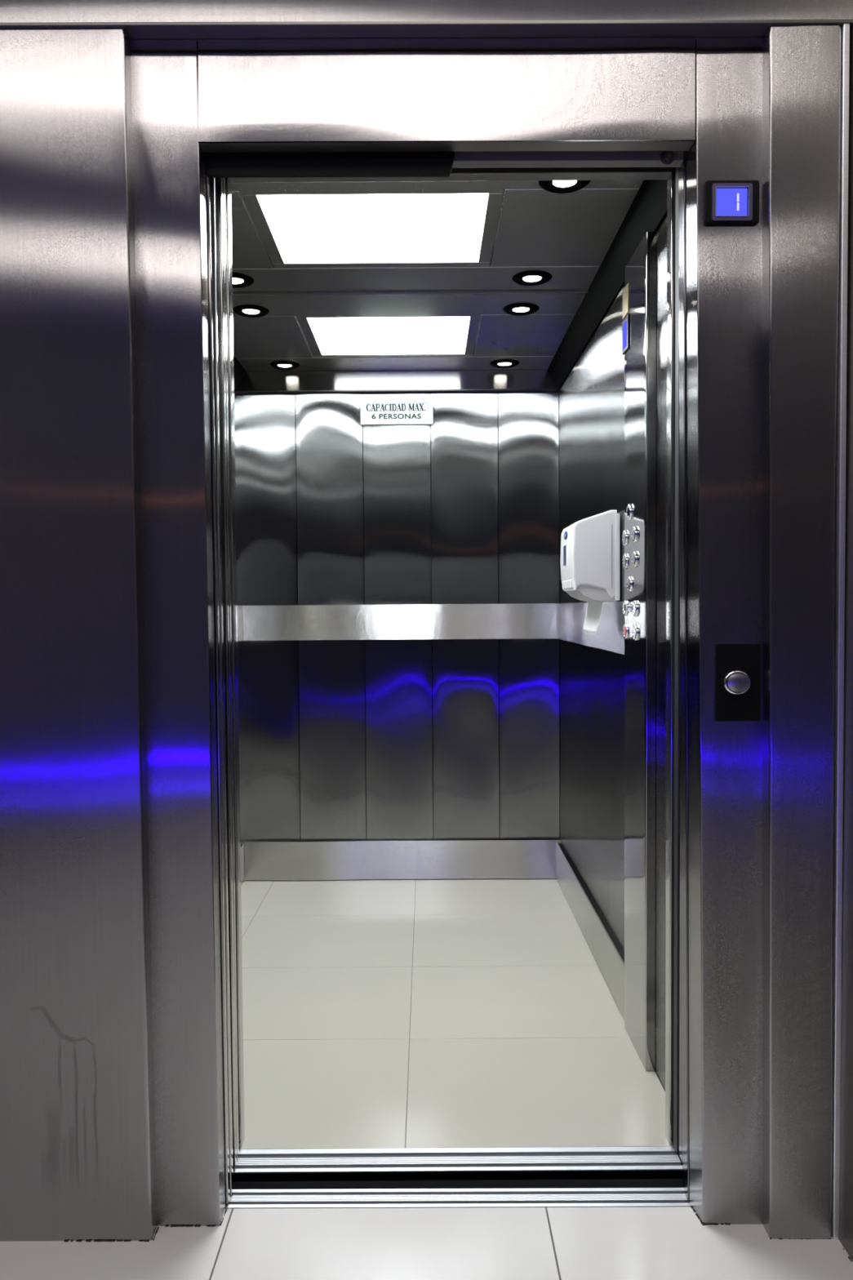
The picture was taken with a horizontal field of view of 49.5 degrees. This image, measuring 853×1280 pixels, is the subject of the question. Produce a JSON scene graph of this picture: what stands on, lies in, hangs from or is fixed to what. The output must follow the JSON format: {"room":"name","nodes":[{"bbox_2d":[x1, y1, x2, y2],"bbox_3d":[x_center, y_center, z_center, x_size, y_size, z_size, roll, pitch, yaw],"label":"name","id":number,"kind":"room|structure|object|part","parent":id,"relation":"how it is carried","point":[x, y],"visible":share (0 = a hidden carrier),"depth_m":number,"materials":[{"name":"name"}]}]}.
{"room":"elevator lobby","nodes":[
{"label":"elevator lobby","id":0,"kind":"room"},
{"bbox_2d":[234,369,559,840],"bbox_3d":[-0.119,-0.059,3.919,1.384,2.151,0.053,0,2,0],"label":"wall","id":1,"kind":"structure","parent":0,"point":[401,739],"depth_m":3.90,"materials":[{"name":"metal"}]},
{"bbox_3d":[-0.669,-0.015,3.912,0.260,2.027,0.032,0,2,0],"label":"wall panel","id":2,"kind":"part","parent":1,"relation":"part of","materials":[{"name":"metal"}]},
{"bbox_3d":[-0.401,-0.017,3.911,0.284,2.027,0.034,0,2,0],"label":"wall panel","id":3,"kind":"part","parent":1,"relation":"part of","materials":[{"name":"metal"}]},
{"bbox_2d":[360,400,433,425],"bbox_3d":[-0.124,-0.947,3.858,0.302,0.097,0.011,0,2,0],"label":"sign","id":4,"kind":"object","parent":1,"relation":"attached to","point":[372,412],"visible":1,"depth_m":3.85,"materials":[{"name":"white plastic"}]},
{"bbox_3d":[-0.119,-0.019,3.911,0.287,2.027,0.034,0,2,0],"label":"wall panel","id":5,"kind":"part","parent":1,"relation":"part of","materials":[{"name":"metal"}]},
{"bbox_2d":[240,838,560,880],"bbox_3d":[-0.112,0.929,3.918,1.357,0.168,0.029,0,2,0],"label":"baseboard","id":6,"kind":"structure","parent":1,"relation":"attached to","point":[411,859],"depth_m":3.91,"materials":[{"name":"metal"}]},
{"bbox_3d":[0.164,-0.021,3.912,0.286,2.027,0.033,0,2,0],"label":"wall panel","id":7,"kind":"part","parent":1,"relation":"part of","materials":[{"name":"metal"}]},
{"bbox_3d":[0.432,-0.023,3.912,0.259,2.027,0.035,0,2,0],"label":"wall panel","id":8,"kind":"part","parent":1,"relation":"part of","materials":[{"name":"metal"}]},
{"bbox_2d":[0,0,852,1241],"bbox_3d":[-0.801,-0.215,1.666,3.200,2.620,0.066,0,2,0],"label":"wall","id":9,"kind":"structure","parent":0,"point":[77,1158],"depth_m":1.65,"materials":[{"name":"metal"}]},
{"bbox_2d":[0,1206,852,1279],"bbox_3d":[-0.796,1.216,-0.923,3.600,0.060,5.410,0,2,0],"label":"floor","id":10,"kind":"structure","parent":0,"point":[647,1242],"depth_m":1.66,"materials":[{"name":"tile"}]},
{"bbox_2d":[231,179,666,394],"bbox_3d":[-0.126,-1.059,2.897,1.356,0.127,1.945,0,2,0],"label":"ceiling","id":11,"kind":"structure","parent":0,"point":[586,237],"depth_m":2.88,"materials":[{"name":"metal"}]},
{"bbox_2d":[232,272,254,288],"bbox_3d":[-0.573,-1.071,2.758,0.120,0.014,0.120,0,2,0],"label":"recessed light","id":12,"kind":"object","parent":11,"relation":"in","point":[239,280],"visible":0.57,"depth_m":2.76,"materials":[{"name":"metal"}]},
{"bbox_2d":[232,305,269,317],"bbox_3d":[-0.577,-1.081,3.045,0.120,0.014,0.120,0,2,0],"label":"recessed light","id":13,"kind":"object","parent":11,"relation":"in","point":[248,311],"visible":0.98,"depth_m":3.04,"materials":[{"name":"metal"}]},
{"bbox_3d":[-0.593,-1.066,2.420,0.302,0.013,0.493,0,2,0],"label":"panel","id":14,"kind":"part","parent":11,"relation":"part of","materials":[{"name":"metal"}]},
{"bbox_3d":[-0.593,-1.099,3.364,0.302,0.013,0.516,0,2,0],"label":"panel","id":15,"kind":"part","parent":11,"relation":"part of","materials":[{"name":"metal"}]},
{"bbox_2d":[269,360,299,369],"bbox_3d":[-0.570,-1.105,3.724,0.120,0.014,0.120,0,2,0],"label":"recessed light","id":16,"kind":"object","parent":11,"relation":"in","point":[282,365],"visible":1,"depth_m":3.71,"materials":[{"name":"metal"}]},
{"bbox_2d":[240,188,503,266],"bbox_3d":[-0.129,-1.072,2.420,0.621,0.013,0.492,0,2,0],"label":"recessed light","id":17,"kind":"object","parent":11,"relation":"in","point":[376,227],"visible":0.83,"depth_m":2.39,"materials":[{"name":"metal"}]},
{"bbox_2d":[296,315,480,356],"bbox_3d":[-0.129,-1.105,3.364,0.621,0.013,0.516,0,2,0],"label":"recessed light","id":18,"kind":"object","parent":11,"relation":"in","point":[368,335],"visible":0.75,"depth_m":3.35,"materials":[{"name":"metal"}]},
{"bbox_3d":[-0.122,-1.115,3.724,1.245,0.016,0.198,0,2,0],"label":"panel","id":19,"kind":"part","parent":11,"relation":"part of","materials":[{"name":"metal"}]},
{"bbox_3d":[-0.126,-1.074,3.831,1.348,0.081,0.003,0,2,0],"label":"canopy plate","id":20,"kind":"part","parent":11,"relation":"part of","materials":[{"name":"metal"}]},
{"bbox_3d":[-0.122,-1.090,2.994,1.245,0.016,0.217,0,2,0],"label":"panel","id":21,"kind":"part","parent":11,"relation":"part of","materials":[{"name":"metal"}]},
{"bbox_3d":[-0.122,-1.082,2.772,1.245,0.016,0.205,0,2,0],"label":"panel","id":22,"kind":"part","parent":11,"relation":"part of","materials":[{"name":"metal"}]},
{"bbox_3d":[-0.121,-1.057,2.058,1.245,0.016,0.226,0,2,0],"label":"panel","id":23,"kind":"part","parent":11,"relation":"part of","materials":[{"name":"metal"}]},
{"bbox_2d":[489,359,519,368],"bbox_3d":[0.314,-1.111,3.724,0.120,0.014,0.120,0,2,0],"label":"recessed light","id":24,"kind":"object","parent":11,"relation":"in","point":[504,363],"visible":1,"depth_m":3.71,"materials":[{"name":"metal"}]},
{"bbox_2d":[502,302,539,315],"bbox_3d":[0.311,-1.087,3.045,0.120,0.014,0.120,0,2,0],"label":"recessed light","id":25,"kind":"object","parent":11,"relation":"in","point":[520,308],"visible":1,"depth_m":3.04,"materials":[{"name":"metal"}]},
{"bbox_3d":[0.343,-1.106,3.364,0.316,0.013,0.516,0,2,0],"label":"panel","id":26,"kind":"part","parent":11,"relation":"part of","materials":[{"name":"metal"}]},
{"bbox_2d":[511,271,552,285],"bbox_3d":[0.315,-1.077,2.758,0.120,0.014,0.120,0,2,0],"label":"recessed light","id":27,"kind":"object","parent":11,"relation":"in","point":[530,277],"visible":1,"depth_m":2.75,"materials":[{"name":"metal"}]},
{"bbox_2d":[538,180,591,193],"bbox_3d":[0.318,-1.056,2.132,0.120,0.014,0.120,0,2,0],"label":"recessed light","id":28,"kind":"object","parent":11,"relation":"in","point":[553,186],"visible":0.58,"depth_m":2.15,"materials":[{"name":"metal"}]},
{"bbox_3d":[0.343,-1.073,2.420,0.316,0.013,0.493,0,2,0],"label":"panel","id":29,"kind":"part","parent":11,"relation":"part of","materials":[{"name":"metal"}]},
{"bbox_2d":[224,167,675,1148],"bbox_3d":[-0.098,-0.001,1.894,1.411,2.177,0.166,0,2,0],"label":"wall","id":30,"kind":"structure","parent":0,"point":[668,174],"depth_m":1.94,"materials":[{"name":"metal"}]},
{"bbox_3d":[-0.601,0.015,1.958,0.404,2.143,0.040,0,2,0],"label":"return panel","id":31,"kind":"part","parent":30,"relation":"part of","materials":[{"name":"metal"}]},
{"bbox_2d":[214,167,683,1189],"bbox_3d":[-0.165,0.240,1.903,1.479,2.495,0.080,0,2,0],"label":"door frame","id":32,"kind":"structure","parent":30,"relation":"in","point":[645,1166],"depth_m":1.90,"materials":[{"name":"metal"}]},
{"bbox_3d":[0.061,1.092,1.964,0.931,0.023,0.017,0,2,0],"label":"sill rail","id":33,"kind":"part","parent":32,"relation":"part of","materials":[{"name":"metal"}]},
{"bbox_3d":[0.061,1.094,1.898,0.931,0.023,0.012,0,2,0],"label":"sill rail","id":34,"kind":"part","parent":32,"relation":"part of","materials":[{"name":"metal"}]},
{"bbox_3d":[0.061,1.093,1.929,0.931,0.023,0.026,0,2,0],"label":"sill rail","id":35,"kind":"part","parent":32,"relation":"part of","materials":[{"name":"metal"}]},
{"bbox_3d":[0.556,0.007,1.957,0.096,2.142,0.039,0,2,0],"label":"return panel","id":36,"kind":"part","parent":30,"relation":"part of","materials":[{"name":"metal"}]},
{"bbox_2d":[238,878,682,1165],"bbox_3d":[-0.111,1.078,2.958,1.356,0.065,1.972,0,2,0],"label":"floor","id":37,"kind":"structure","parent":0,"point":[474,1012],"depth_m":2.55,"materials":[{"name":"tile"}]},
{"bbox_2d":[559,212,666,1089],"bbox_3d":[0.574,-0.030,2.933,0.038,2.146,1.985,0,2,0],"label":"wall","id":38,"kind":"structure","parent":0,"point":[592,445],"depth_m":2.92,"materials":[{"name":"metal"}]},
{"bbox_2d":[236,601,624,654],"bbox_3d":[-0.115,-0.043,2.939,1.346,0.151,1.897,0,2,0],"label":"band","id":39,"kind":"object","parent":38,"relation":"attached to","point":[562,621],"visible":0.7,"depth_m":3.86,"materials":[{"name":"metal"}]},
{"bbox_3d":[0.566,-0.009,3.765,0.019,2.046,0.263,0,2,0],"label":"wall panel","id":40,"kind":"part","parent":38,"relation":"part of","materials":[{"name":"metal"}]},
{"bbox_3d":[0.566,0.001,3.502,0.019,2.046,0.258,0,2,0],"label":"wall panel","id":41,"kind":"part","parent":38,"relation":"part of","materials":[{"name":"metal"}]},
{"bbox_3d":[0.566,0.010,3.237,0.020,2.046,0.268,0,2,0],"label":"wall panel","id":42,"kind":"part","parent":38,"relation":"part of","materials":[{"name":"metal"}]},
{"bbox_2d":[555,841,624,1020],"bbox_3d":[0.556,0.952,3.217,0.019,0.159,1.380,0,2,0],"label":"baseboard","id":43,"kind":"structure","parent":38,"relation":"attached to","point":[606,951],"depth_m":3.04,"materials":[{"name":"metal"}]},
{"bbox_2d":[560,510,620,602],"bbox_3d":[0.484,-0.245,2.771,0.139,0.262,0.247,0,2,0],"label":"dispenser","id":44,"kind":"object","parent":38,"relation":"attached to","point":[590,561],"visible":1,"depth_m":2.65,"materials":[{"name":"white plastic"}]},
{"bbox_2d":[582,601,602,633],"bbox_3d":[0.497,-0.071,2.779,0.030,0.096,0.223,0,2,0],"label":"paper towel","id":45,"kind":"object","parent":44,"relation":"hanging from","point":[593,613],"visible":0.91,"depth_m":2.76,"materials":[{"name":"white paper"}]},
{"bbox_3d":[0.547,-0.241,2.771,0.014,0.249,0.247,0,2,0],"label":"plate","id":46,"kind":"part","parent":44,"relation":"part of","materials":[{"name":"white plastic"}]},
{"bbox_3d":[0.566,0.019,2.968,0.019,2.046,0.268,0,2,0],"label":"wall panel","id":47,"kind":"part","parent":38,"relation":"part of","materials":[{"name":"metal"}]},
{"bbox_3d":[0.566,0.029,2.698,0.020,2.046,0.268,0,2,0],"label":"wall panel","id":48,"kind":"part","parent":38,"relation":"part of","materials":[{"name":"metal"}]},
{"bbox_2d":[622,231,656,1071],"bbox_3d":[0.540,0.039,2.382,0.045,2.046,0.254,0,2,0],"label":"control panel","id":49,"kind":"object","parent":38,"relation":"attached to","point":[639,292],"visible":1,"depth_m":2.31,"materials":[{"name":"metal"}]},
{"bbox_3d":[0.525,-0.803,2.439,0.006,0.086,0.073,0,2,0],"label":"display frame","id":50,"kind":"part","parent":49,"relation":"part of","materials":[{"name":"blue plastic"}]},
{"bbox_3d":[0.526,-0.894,2.443,0.003,0.074,0.065,0,2,0],"label":"data plate","id":51,"kind":"part","parent":49,"relation":"part of","materials":[{"name":"gold metal"}]},
{"bbox_2d":[623,601,631,612],"bbox_3d":[0.525,-0.086,2.416,0.016,0.026,0.026,0,2,0],"label":"switch","id":52,"kind":"object","parent":49,"relation":"attached to","point":[628,606],"depth_m":2.41,"materials":[{"name":"silver metal"}]},
{"bbox_3d":[0.565,0.039,2.405,0.019,2.046,0.313,0,2,0],"label":"wall panel","id":53,"kind":"part","parent":38,"relation":"part of","materials":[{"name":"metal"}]},
{"bbox_3d":[0.566,0.046,2.208,0.020,2.046,0.078,0,2,0],"label":"wall panel","id":54,"kind":"part","parent":38,"relation":"part of","materials":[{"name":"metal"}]},
{"bbox_3d":[0.566,0.051,2.073,0.019,2.046,0.188,0,2,0],"label":"wall panel","id":55,"kind":"part","parent":38,"relation":"part of","materials":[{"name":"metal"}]},
{"bbox_2d":[839,25,852,1262],"bbox_3d":[0.889,-0.426,-0.777,0.299,3.200,4.876,0,2,0],"label":"wall","id":56,"kind":"structure","parent":0,"point":[846,1175],"depth_m":1.63,"materials":[{"name":"grey metal"}]},
{"bbox_3d":[-0.811,-0.020,2.933,0.039,2.146,1.985,0,2,0],"label":"wall","id":57,"kind":"structure","parent":0,"visible":0},
{"bbox_2d":[240,843,244,885],"bbox_3d":[-0.780,0.971,2.960,0.020,0.159,1.895,0,2,0],"label":"baseboard","id":58,"kind":"structure","parent":57,"relation":"attached to","point":[242,844],"depth_m":3.88,"materials":[{"name":"metal"}]},
{"bbox_3d":[-0.100,0.062,1.828,2.000,2.950,0.250,0,2,0],"label":"wall","id":59,"kind":"structure","parent":0,"visible":0},
{"bbox_2d":[129,37,763,1226],"bbox_3d":[-0.135,0.033,1.743,1.532,2.213,0.119,0,2,0],"label":"door frame","id":60,"kind":"structure","parent":59,"relation":"in","point":[203,111],"depth_m":1.69,"materials":[{"name":"metal"}]},
{"bbox_3d":[0.036,-0.982,1.655,0.889,0.179,0.008,0,2,0],"label":"header panel","id":61,"kind":"part","parent":60,"relation":"part of","materials":[{"name":"metal"}]},
{"bbox_3d":[0.010,1.098,1.783,1.110,0.020,0.010,0,2,0],"label":"sill rail","id":62,"kind":"part","parent":60,"relation":"part of","materials":[{"name":"metal"}]},
{"bbox_3d":[0.010,1.097,1.830,1.110,0.020,0.010,0,2,0],"label":"sill rail","id":63,"kind":"part","parent":60,"relation":"part of","materials":[{"name":"metal"}]},
{"bbox_3d":[0.010,1.098,1.807,1.110,0.020,0.020,0,2,0],"label":"sill rail","id":64,"kind":"part","parent":60,"relation":"part of","materials":[{"name":"metal"}]},
{"bbox_3d":[0.517,0.035,1.790,0.069,2.098,0.024,0,2,0],"label":"strike post","id":65,"kind":"part","parent":60,"relation":"part of","materials":[{"name":"metal"}]},
{"bbox_3d":[0.516,0.036,1.763,0.072,2.098,0.022,0,2,0],"label":"strike post","id":66,"kind":"part","parent":60,"relation":"part of","materials":[{"name":"metal"}]},
{"bbox_2d":[703,180,759,225],"bbox_3d":[0.546,-0.782,1.655,0.097,0.076,0.016,0,2,0],"label":"indicator","id":67,"kind":"object","parent":60,"relation":"attached to","point":[726,202],"visible":1,"depth_m":1.65,"materials":[{"name":"blue plastic"}]},
{"bbox_3d":[0.545,-0.780,1.651,0.072,0.065,0.006,0,2,0],"label":"screen frame","id":68,"kind":"part","parent":67,"relation":"part of","materials":[{"name":"blue plastic"}]},
{"bbox_2d":[715,644,761,720],"bbox_3d":[0.568,0.077,1.685,0.081,0.141,0.016,0,2,0],"label":"button","id":69,"kind":"object","parent":60,"relation":"attached to","point":[738,666],"visible":1,"depth_m":1.68,"materials":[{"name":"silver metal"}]}
]}

